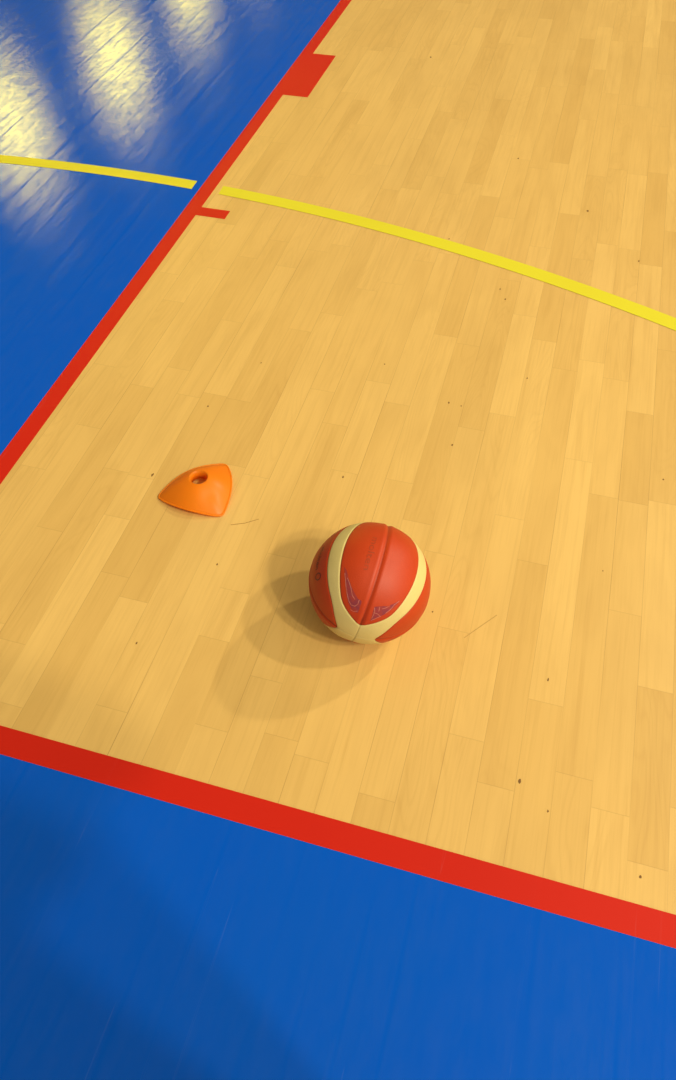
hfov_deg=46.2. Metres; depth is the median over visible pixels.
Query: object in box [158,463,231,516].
cone
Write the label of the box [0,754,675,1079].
floor
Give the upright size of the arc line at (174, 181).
0.001 m
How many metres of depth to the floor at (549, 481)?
1.87 m
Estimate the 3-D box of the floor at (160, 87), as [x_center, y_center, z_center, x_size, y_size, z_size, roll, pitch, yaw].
[-2.509,-2.415,3.666,4.800,0.001,5.751,12,53,10]
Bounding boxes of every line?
[0,0,350,483]
[0,155,196,188]
[0,725,675,947]
[219,186,675,330]
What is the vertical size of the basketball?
0.234 m
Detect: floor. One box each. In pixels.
[0,0,339,454]
[0,0,675,941]
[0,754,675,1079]
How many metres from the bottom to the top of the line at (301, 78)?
0.001 m
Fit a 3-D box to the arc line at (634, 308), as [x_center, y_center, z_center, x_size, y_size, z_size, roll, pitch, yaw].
[1.207,0.396,1.404,4.179,0.001,3.042,12,53,10]
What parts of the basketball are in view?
orange panel, orange panel, cream panel, cream panel, orange panel, cream panel, orange panel, cream panel, orange panel, orange panel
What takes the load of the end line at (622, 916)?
on the floor at (549, 481)
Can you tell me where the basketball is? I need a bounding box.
[309,522,430,643]
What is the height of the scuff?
0.001 m

